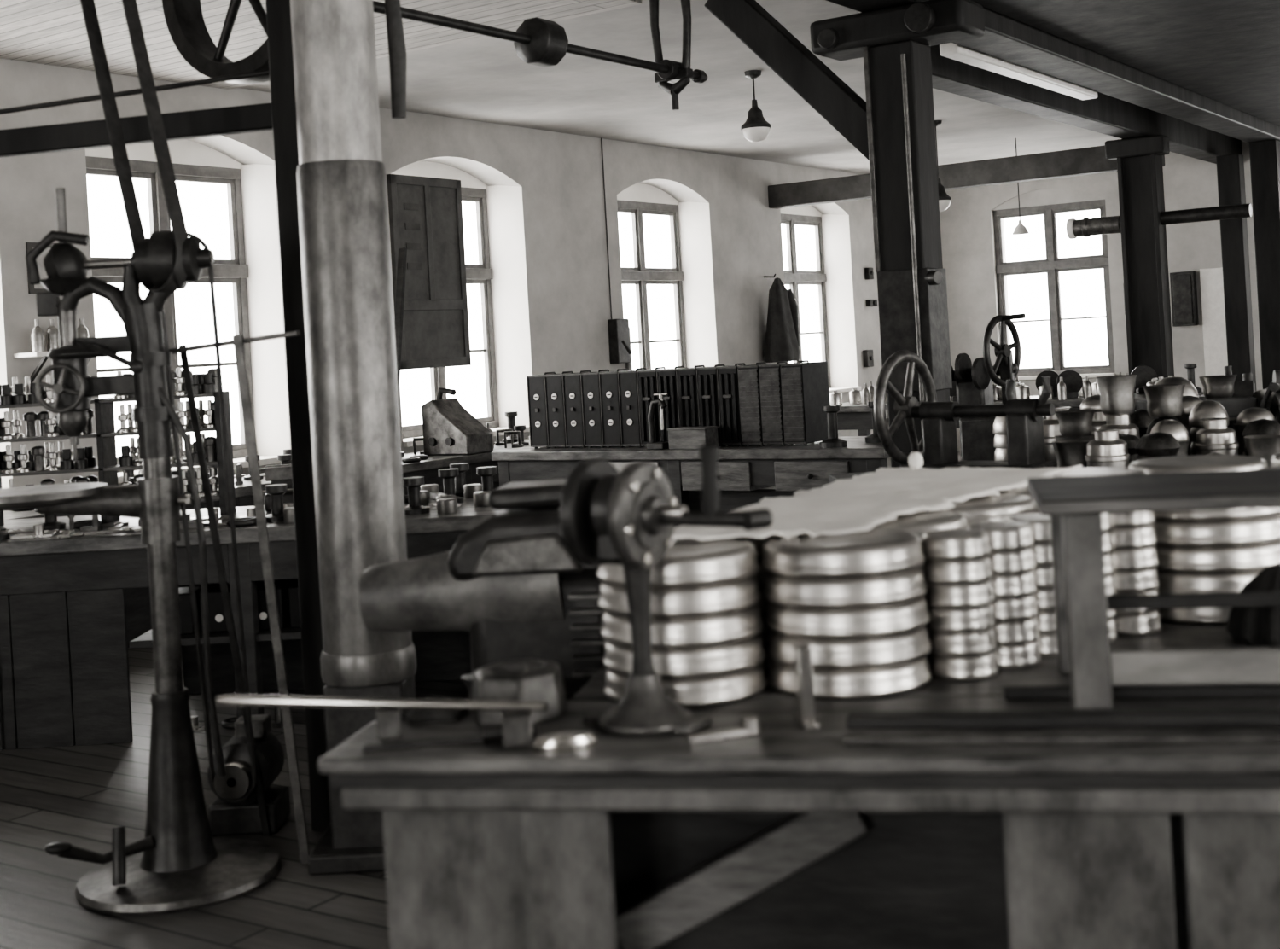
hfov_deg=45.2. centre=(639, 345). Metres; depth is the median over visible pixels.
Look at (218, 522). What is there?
metal plate
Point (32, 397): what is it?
bush
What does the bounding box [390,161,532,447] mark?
window
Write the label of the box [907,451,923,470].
ball
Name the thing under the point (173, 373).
bush
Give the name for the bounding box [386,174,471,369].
shutter
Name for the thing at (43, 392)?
bush
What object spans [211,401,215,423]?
bush
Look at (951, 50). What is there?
fluorescent light
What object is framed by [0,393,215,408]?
shelf
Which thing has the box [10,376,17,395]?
spindle
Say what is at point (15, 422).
spindle
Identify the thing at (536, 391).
instrument case
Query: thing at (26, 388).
spindle
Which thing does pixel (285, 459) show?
flanged part
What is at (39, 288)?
notice
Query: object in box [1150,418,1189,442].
metal cup
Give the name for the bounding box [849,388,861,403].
metal canister
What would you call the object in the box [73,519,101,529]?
metal ring
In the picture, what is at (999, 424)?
metal cup
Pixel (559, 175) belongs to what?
wall
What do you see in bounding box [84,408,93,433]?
bush
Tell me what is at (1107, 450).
metal pot
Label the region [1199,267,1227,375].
board
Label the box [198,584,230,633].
case
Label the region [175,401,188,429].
spindle
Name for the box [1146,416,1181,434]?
metal pot
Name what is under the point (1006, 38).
ceiling beam
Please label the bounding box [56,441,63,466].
spindle
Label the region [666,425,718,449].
wooden box
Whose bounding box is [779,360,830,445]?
instrument case
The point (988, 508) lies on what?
canister
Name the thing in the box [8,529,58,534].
wrench
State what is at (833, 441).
machine
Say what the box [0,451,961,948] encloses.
floor
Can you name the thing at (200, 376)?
bush
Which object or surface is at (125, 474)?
spindle
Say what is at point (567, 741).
metal offcut
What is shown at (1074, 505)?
wooden stand
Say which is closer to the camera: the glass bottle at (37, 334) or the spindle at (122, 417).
the spindle at (122, 417)
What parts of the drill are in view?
table arm, arched arm, feed lever, head frame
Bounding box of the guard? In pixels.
[168,331,309,864]
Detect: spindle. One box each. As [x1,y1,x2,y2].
[0,411,15,439]
[1,444,17,473]
[8,478,14,487]
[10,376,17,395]
[11,410,23,437]
[17,443,31,472]
[23,376,29,403]
[43,374,53,402]
[43,442,50,469]
[44,410,58,436]
[46,442,60,471]
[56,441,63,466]
[113,371,127,398]
[116,404,130,432]
[121,471,131,484]
[125,403,134,429]
[129,436,137,462]
[130,403,137,431]
[133,437,142,465]
[170,435,181,462]
[173,367,186,395]
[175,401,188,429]
[181,469,191,495]
[182,433,192,461]
[184,400,191,425]
[196,468,203,496]
[197,399,206,427]
[201,432,206,460]
[203,399,215,427]
[209,467,219,495]
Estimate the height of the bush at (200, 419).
0.090 m
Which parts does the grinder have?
stem, crank handle, crank arm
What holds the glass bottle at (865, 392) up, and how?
on the workbench at (851, 416)
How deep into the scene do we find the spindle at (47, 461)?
6.89 m
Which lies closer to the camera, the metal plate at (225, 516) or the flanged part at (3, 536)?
the flanged part at (3, 536)
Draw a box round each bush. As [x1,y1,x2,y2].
[0,384,12,405]
[0,418,4,436]
[0,451,5,471]
[11,450,21,469]
[12,383,26,404]
[23,412,37,436]
[26,449,34,470]
[28,383,41,403]
[30,445,45,471]
[36,411,48,436]
[40,382,46,399]
[40,478,54,484]
[53,414,65,435]
[60,448,74,470]
[69,476,81,482]
[74,448,87,469]
[75,477,89,482]
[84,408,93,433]
[84,446,96,466]
[86,475,98,482]
[119,445,133,466]
[129,477,135,484]
[133,473,143,483]
[170,370,176,392]
[171,470,177,475]
[180,370,192,391]
[186,470,197,493]
[188,407,202,428]
[191,373,201,394]
[192,442,198,462]
[197,373,203,393]
[202,372,215,394]
[203,436,215,461]
[207,367,218,391]
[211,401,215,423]
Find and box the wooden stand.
[1027,468,1279,709]
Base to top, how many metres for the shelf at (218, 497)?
0.015 m
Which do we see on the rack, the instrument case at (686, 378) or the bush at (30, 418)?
the bush at (30, 418)
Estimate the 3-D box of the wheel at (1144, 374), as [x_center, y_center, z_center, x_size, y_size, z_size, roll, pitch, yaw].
[4.319,0.289,13.169,0.222,0.239,0.087,-3,0,4]
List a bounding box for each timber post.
[265,0,330,831]
[704,0,984,468]
[1105,134,1174,392]
[1216,153,1256,391]
[1249,139,1279,422]
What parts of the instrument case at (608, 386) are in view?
edge trim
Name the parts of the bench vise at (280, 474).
handle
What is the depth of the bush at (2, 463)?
6.88 m
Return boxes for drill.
[0,187,281,915]
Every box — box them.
[600,138,632,370]
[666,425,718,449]
[1169,271,1198,326]
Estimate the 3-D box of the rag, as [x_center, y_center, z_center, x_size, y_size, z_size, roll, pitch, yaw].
[-0.374,0.657,2.788,0.135,0.030,0.131,-3,0,-6]
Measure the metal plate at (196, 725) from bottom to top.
0.050 m
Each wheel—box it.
[949,380,957,401]
[1035,369,1058,397]
[1056,369,1082,397]
[1130,365,1157,393]
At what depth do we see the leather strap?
4.85 m
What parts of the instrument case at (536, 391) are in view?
edge trim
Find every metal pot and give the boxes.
[1042,405,1070,419]
[1042,407,1070,463]
[1084,428,1130,467]
[1090,410,1106,433]
[1099,413,1140,438]
[1118,433,1139,464]
[1129,408,1157,437]
[1134,431,1181,460]
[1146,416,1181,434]
[1194,417,1239,455]
[1241,418,1279,456]
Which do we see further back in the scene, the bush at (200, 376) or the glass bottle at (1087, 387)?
the glass bottle at (1087, 387)
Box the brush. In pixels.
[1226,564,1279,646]
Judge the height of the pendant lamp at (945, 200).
0.820 m
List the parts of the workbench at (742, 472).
leg, drawer, leg, drawer, knob, drawer, leg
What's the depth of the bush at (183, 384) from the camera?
6.88 m
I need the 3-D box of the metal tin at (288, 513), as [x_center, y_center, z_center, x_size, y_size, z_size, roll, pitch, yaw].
[-1.433,0.701,6.360,0.084,0.060,0.084,-3,0,0]
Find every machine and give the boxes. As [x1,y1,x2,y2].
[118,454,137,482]
[421,387,493,455]
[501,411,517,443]
[819,405,847,448]
[864,401,880,442]
[950,313,1025,460]
[1184,363,1202,392]
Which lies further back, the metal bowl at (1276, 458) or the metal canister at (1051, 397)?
the metal canister at (1051, 397)
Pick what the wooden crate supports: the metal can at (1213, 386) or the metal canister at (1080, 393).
the metal can at (1213, 386)
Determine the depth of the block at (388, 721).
2.63 m
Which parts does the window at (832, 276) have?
sash, sash, frame, sash, sash, sill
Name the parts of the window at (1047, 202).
sash, sash, sill, sash, sash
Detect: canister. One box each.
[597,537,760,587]
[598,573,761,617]
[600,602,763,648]
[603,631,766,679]
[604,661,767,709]
[679,525,779,559]
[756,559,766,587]
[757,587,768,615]
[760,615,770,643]
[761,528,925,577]
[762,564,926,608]
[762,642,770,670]
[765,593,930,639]
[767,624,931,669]
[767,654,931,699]
[829,389,842,405]
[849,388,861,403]
[872,510,966,540]
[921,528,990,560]
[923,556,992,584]
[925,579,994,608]
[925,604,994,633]
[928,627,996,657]
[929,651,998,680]
[942,493,1037,526]
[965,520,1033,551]
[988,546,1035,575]
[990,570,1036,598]
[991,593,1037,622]
[992,384,1000,400]
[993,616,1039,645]
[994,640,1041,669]
[996,485,1040,513]
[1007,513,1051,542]
[1015,383,1029,398]
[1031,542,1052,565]
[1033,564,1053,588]
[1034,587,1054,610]
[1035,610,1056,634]
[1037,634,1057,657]
[1038,385,1053,399]
[1052,467,1147,477]
[1078,379,1092,395]
[1091,379,1098,395]
[1095,384,1099,394]
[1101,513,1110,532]
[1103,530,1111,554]
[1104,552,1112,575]
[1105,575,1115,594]
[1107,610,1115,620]
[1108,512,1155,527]
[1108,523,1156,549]
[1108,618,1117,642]
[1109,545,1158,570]
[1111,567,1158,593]
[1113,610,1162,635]
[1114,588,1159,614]
[1146,378,1157,385]
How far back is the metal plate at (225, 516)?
6.64 m
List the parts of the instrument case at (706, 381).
edge trim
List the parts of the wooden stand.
leg, leg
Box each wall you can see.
[0,58,881,487]
[939,140,1262,451]
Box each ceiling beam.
[0,102,273,157]
[768,145,1164,209]
[826,0,1279,142]
[930,44,1242,163]
[971,0,1279,126]
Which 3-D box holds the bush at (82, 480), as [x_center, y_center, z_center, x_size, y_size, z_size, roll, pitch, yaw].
[-2.465,0.639,6.800,0.060,0.110,0.060,-3,0,0]
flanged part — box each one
[0,508,10,540]
[40,513,66,529]
[206,465,218,488]
[243,454,263,480]
[265,483,287,522]
[277,453,290,464]
[283,448,291,464]
[402,476,429,514]
[437,468,463,503]
[449,462,469,496]
[476,465,496,491]
[512,424,529,445]
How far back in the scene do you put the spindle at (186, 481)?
6.79 m
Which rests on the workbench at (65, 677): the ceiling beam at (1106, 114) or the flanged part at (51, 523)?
the flanged part at (51, 523)
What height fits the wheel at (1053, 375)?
0.239 m
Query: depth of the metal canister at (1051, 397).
13.04 m
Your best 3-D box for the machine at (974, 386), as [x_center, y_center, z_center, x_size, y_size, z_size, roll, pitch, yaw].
[1.983,0.611,8.577,0.671,1.559,0.470,-3,0,30]
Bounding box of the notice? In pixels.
[25,242,53,293]
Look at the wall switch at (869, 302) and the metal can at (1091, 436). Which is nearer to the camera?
the metal can at (1091, 436)
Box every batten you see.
[179,513,190,520]
[180,520,197,529]
[259,468,264,473]
[430,491,443,500]
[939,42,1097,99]
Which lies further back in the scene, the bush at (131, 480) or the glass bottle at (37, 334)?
the glass bottle at (37, 334)
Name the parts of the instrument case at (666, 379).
edge trim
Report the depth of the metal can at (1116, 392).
6.38 m
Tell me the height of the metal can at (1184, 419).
0.224 m
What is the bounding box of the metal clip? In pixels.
[685,714,759,744]
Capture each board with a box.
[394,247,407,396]
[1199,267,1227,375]
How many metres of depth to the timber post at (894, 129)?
7.59 m
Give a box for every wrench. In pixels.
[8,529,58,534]
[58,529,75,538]
[72,526,135,536]
[108,521,128,529]
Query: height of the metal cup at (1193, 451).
0.107 m
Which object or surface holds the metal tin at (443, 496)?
on the workbench at (65, 677)
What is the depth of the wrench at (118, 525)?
6.56 m
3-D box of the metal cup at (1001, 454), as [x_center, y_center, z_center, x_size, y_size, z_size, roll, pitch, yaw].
[1.624,0.446,6.685,0.160,0.107,0.160,-3,0,0]
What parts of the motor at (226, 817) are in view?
motor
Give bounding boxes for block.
[375,709,401,739]
[501,710,533,747]
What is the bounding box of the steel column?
[290,0,416,875]
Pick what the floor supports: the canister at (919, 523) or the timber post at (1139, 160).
the timber post at (1139, 160)
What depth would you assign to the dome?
6.89 m
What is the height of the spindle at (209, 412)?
0.123 m
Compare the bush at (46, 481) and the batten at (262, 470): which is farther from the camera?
the batten at (262, 470)
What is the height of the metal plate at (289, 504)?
0.050 m
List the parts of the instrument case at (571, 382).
edge trim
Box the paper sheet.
[671,464,1082,541]
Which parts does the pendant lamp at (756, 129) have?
rod, glass globe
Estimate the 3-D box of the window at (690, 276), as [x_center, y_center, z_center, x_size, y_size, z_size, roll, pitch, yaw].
[0.132,-0.463,14.735,0.460,2.230,1.600,-3,0,34]
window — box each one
[0,262,12,488]
[85,139,290,482]
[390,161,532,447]
[616,182,717,369]
[780,204,861,393]
[991,187,1115,380]
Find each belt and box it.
[80,0,188,293]
[161,232,256,802]
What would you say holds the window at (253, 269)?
in the wall at (559, 175)
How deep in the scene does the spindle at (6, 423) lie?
6.79 m
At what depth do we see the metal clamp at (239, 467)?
9.23 m
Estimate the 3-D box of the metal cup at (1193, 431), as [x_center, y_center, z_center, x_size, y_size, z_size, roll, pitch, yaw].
[2.392,0.343,6.444,0.160,0.107,0.160,-3,0,0]
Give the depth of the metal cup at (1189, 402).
6.61 m
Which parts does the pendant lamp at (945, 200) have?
rod, glass globe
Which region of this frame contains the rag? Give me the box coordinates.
[400,695,469,725]
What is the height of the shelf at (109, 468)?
0.015 m
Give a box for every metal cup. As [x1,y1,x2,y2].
[992,416,1006,434]
[993,434,1007,448]
[994,448,1008,460]
[1080,394,1101,411]
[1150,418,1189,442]
[1181,395,1203,414]
[1188,400,1229,427]
[1189,426,1227,441]
[1190,441,1196,455]
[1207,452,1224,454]
[1236,407,1274,424]
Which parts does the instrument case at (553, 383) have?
edge trim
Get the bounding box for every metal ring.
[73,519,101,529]
[221,716,237,728]
[227,517,256,526]
[401,457,420,462]
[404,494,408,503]
[410,454,428,459]
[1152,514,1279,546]
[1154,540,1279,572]
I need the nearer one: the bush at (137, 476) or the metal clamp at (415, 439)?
the bush at (137, 476)
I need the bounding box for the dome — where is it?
[1154,376,1198,397]
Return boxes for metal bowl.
[1128,454,1267,473]
[1153,507,1279,521]
[1157,569,1262,593]
[1158,607,1231,624]
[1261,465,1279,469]
[1271,453,1279,466]
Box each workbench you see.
[0,496,504,750]
[3,438,530,648]
[317,644,1279,948]
[491,436,890,528]
[829,471,876,483]
[837,390,1204,436]
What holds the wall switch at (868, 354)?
attached to the wall at (559, 175)
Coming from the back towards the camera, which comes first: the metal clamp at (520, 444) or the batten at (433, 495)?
the metal clamp at (520, 444)
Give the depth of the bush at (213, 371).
6.88 m
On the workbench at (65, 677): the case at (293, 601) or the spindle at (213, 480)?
the case at (293, 601)
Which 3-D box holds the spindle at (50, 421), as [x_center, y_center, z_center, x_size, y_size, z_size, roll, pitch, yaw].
[-2.608,0.340,6.800,0.060,0.123,0.060,-3,0,0]
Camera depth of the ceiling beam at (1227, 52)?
9.37 m
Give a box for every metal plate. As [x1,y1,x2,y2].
[11,523,56,539]
[128,526,140,531]
[189,507,228,521]
[191,715,210,731]
[203,512,228,525]
[233,469,248,477]
[238,506,255,517]
[283,502,293,507]
[427,494,461,507]
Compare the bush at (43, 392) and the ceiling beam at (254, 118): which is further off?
the bush at (43, 392)
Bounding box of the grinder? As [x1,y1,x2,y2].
[559,442,772,736]
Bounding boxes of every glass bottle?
[30,319,44,352]
[46,319,59,351]
[77,318,88,337]
[138,469,143,474]
[486,423,494,448]
[861,383,870,404]
[867,381,874,401]
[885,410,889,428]
[999,385,1002,400]
[1057,377,1066,399]
[1082,375,1092,398]
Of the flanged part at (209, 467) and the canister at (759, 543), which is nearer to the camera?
the canister at (759, 543)
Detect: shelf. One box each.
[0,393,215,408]
[0,427,215,442]
[0,459,218,477]
[2,494,220,511]
[13,351,91,383]
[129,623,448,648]
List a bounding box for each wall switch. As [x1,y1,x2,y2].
[862,349,873,366]
[864,267,873,279]
[865,299,877,306]
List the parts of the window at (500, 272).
sash, frame, sill, sash, sash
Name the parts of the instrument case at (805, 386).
edge trim, handle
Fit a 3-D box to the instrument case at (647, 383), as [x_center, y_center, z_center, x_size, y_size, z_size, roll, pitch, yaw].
[0.143,0.390,9.893,0.143,0.506,0.360,-3,0,34]
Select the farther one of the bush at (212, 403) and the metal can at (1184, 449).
the bush at (212, 403)
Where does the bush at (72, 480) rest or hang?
on the rack
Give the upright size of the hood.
0.155 m
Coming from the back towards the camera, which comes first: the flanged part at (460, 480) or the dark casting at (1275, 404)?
the flanged part at (460, 480)
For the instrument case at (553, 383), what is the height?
0.506 m
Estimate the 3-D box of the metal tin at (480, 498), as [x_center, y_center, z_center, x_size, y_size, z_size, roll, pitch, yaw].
[-0.673,0.659,6.601,0.084,0.060,0.084,-3,0,-38]
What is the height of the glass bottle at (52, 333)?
0.190 m
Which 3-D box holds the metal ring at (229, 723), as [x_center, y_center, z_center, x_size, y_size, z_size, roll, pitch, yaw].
[-1.694,1.583,6.450,0.128,0.027,0.128,-3,0,-40]
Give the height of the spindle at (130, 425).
0.123 m
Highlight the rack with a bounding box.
[0,390,236,526]
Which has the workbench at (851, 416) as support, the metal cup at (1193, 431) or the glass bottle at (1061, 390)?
the glass bottle at (1061, 390)
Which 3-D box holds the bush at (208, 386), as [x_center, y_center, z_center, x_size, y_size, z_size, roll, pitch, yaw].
[-1.911,0.167,6.800,0.056,0.090,0.056,-3,0,0]
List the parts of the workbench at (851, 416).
leg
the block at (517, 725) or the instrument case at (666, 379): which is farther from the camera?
the instrument case at (666, 379)
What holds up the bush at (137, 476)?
on the rack
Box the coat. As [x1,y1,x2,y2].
[762,273,800,362]
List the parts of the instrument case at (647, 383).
edge trim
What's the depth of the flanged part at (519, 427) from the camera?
11.54 m
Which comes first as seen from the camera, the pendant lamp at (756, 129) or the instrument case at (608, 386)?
the instrument case at (608, 386)
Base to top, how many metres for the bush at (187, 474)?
0.110 m
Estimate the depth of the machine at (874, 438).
9.12 m
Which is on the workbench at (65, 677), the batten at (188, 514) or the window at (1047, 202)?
the batten at (188, 514)
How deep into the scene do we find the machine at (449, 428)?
10.91 m
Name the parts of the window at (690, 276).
sash, sash, frame, sash, sash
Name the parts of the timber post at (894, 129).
plate, switch knob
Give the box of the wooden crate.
[1135,395,1258,418]
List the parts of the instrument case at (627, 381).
edge trim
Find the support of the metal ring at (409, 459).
on the workbench at (137, 600)
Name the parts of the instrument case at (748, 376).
edge trim, handle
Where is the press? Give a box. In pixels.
[646,392,669,449]
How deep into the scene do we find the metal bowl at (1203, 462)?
3.92 m
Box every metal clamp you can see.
[67,514,102,531]
[234,463,243,484]
[272,691,290,727]
[413,436,424,453]
[494,428,513,445]
[503,430,523,448]
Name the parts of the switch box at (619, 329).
lever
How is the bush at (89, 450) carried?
on the rack
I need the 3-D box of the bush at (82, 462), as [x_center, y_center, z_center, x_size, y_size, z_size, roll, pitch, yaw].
[-2.475,0.499,6.800,0.056,0.090,0.056,-3,0,0]
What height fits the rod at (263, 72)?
0.178 m
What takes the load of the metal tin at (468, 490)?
on the workbench at (65, 677)
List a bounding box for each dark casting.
[1223,365,1255,396]
[1252,388,1274,407]
[1258,381,1279,408]
[1269,391,1279,423]
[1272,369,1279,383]
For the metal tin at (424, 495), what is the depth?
6.78 m
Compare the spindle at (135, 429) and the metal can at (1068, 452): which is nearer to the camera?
the metal can at (1068, 452)
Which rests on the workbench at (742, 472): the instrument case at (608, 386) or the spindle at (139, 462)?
the instrument case at (608, 386)
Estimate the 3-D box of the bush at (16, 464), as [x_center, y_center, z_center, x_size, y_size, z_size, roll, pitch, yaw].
[-2.793,0.517,6.900,0.056,0.090,0.056,-3,0,0]
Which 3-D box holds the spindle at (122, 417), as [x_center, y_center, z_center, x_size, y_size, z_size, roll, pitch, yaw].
[-2.290,0.322,6.800,0.060,0.123,0.060,-3,0,0]
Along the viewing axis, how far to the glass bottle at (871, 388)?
14.57 m
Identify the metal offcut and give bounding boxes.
[531,730,598,753]
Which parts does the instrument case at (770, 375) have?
edge trim, handle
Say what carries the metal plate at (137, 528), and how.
on the workbench at (65, 677)
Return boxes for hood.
[447,506,599,581]
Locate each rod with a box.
[0,69,269,114]
[215,694,547,711]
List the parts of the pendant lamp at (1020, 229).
cord, lamp shade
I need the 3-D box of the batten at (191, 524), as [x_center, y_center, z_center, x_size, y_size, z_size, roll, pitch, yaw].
[-1.911,0.743,6.360,0.200,0.030,0.040,-3,0,17]
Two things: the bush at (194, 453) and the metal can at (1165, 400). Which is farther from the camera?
the bush at (194, 453)
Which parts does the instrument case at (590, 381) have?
edge trim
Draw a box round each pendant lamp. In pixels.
[740,69,771,142]
[934,120,951,211]
[1012,138,1029,234]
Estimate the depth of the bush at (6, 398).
6.78 m
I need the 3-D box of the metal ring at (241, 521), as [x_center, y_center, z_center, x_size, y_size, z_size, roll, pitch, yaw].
[-1.642,0.729,6.360,0.128,0.027,0.128,-3,0,0]
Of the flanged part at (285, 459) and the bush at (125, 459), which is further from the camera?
the flanged part at (285, 459)
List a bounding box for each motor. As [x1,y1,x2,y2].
[207,714,290,836]
[358,478,605,700]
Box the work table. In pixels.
[570,621,1269,700]
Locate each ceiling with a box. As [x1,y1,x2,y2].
[0,0,641,89]
[237,0,1121,174]
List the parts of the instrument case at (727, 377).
edge trim, handle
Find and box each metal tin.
[283,506,294,523]
[419,490,429,505]
[420,483,439,498]
[436,494,455,506]
[436,497,457,514]
[463,483,482,498]
[473,490,491,506]
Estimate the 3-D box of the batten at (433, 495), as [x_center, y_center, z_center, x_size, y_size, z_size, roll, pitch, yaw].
[-0.902,0.686,6.982,0.040,0.030,0.200,-3,0,-28]
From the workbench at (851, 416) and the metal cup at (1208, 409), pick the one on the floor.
the workbench at (851, 416)
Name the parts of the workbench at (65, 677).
leg, panel, leg, leg, panel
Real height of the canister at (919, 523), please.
0.054 m
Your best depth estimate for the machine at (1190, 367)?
12.83 m
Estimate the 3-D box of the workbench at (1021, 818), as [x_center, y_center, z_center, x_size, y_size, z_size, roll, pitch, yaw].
[0.847,0.964,2.460,2.696,0.980,0.398,-3,0,11]
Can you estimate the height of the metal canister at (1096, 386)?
0.140 m
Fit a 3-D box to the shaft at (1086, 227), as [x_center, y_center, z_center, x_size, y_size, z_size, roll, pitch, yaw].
[4.657,-1.122,13.837,1.610,0.190,0.190,-3,0,34]
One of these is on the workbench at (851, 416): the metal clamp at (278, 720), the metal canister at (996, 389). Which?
the metal canister at (996, 389)
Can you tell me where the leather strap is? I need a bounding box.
[384,0,406,118]
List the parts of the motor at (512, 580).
hood plate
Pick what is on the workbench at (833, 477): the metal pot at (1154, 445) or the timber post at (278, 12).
the metal pot at (1154, 445)
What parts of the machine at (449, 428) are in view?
knob, arm, knob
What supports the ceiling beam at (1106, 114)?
attached to the ceiling at (483, 78)
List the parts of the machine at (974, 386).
crank handle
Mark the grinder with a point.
(628, 518)
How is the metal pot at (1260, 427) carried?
on the workbench at (833, 477)
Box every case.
[178,586,201,634]
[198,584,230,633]
[256,581,291,630]
[288,581,300,628]
[526,372,566,448]
[544,371,585,448]
[562,370,604,448]
[580,369,622,448]
[599,368,640,448]
[617,367,659,447]
[636,366,679,447]
[656,366,698,442]
[675,364,717,426]
[696,363,737,446]
[716,362,755,446]
[737,361,776,446]
[758,360,797,446]
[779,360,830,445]
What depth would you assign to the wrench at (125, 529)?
6.33 m
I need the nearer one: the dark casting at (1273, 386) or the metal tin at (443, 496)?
the metal tin at (443, 496)
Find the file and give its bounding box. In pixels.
[362,721,537,752]
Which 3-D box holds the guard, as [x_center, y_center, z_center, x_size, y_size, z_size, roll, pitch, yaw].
[-1.189,0.767,4.754,0.424,1.603,0.342,-3,0,0]
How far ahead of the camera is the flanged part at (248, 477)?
9.56 m
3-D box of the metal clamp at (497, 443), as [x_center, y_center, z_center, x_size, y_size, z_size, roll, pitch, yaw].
[-1.034,0.698,11.724,0.144,0.123,0.040,-3,0,-7]
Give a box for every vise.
[262,463,293,511]
[471,657,567,726]
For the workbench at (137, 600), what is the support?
on the floor
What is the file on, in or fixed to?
on the workbench at (1021, 818)
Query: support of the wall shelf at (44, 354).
attached to the wall at (559, 175)
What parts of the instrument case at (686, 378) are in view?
edge trim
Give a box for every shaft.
[162,0,707,110]
[1065,203,1252,238]
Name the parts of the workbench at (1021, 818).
panel, panel, metal bracket, guide rail, guide rail, panel, panel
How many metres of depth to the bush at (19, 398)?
6.78 m
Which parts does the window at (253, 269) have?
sash, sash, sill, sash, sash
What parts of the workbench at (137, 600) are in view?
leg, leg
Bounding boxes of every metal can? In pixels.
[1052,439,1092,467]
[1054,409,1094,436]
[1054,433,1094,440]
[1095,374,1136,414]
[1142,384,1185,417]
[1169,413,1192,455]
[1177,440,1189,455]
[1198,374,1236,397]
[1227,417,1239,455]
[1233,423,1246,455]
[1243,434,1279,467]
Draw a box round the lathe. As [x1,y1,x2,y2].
[873,349,1057,469]

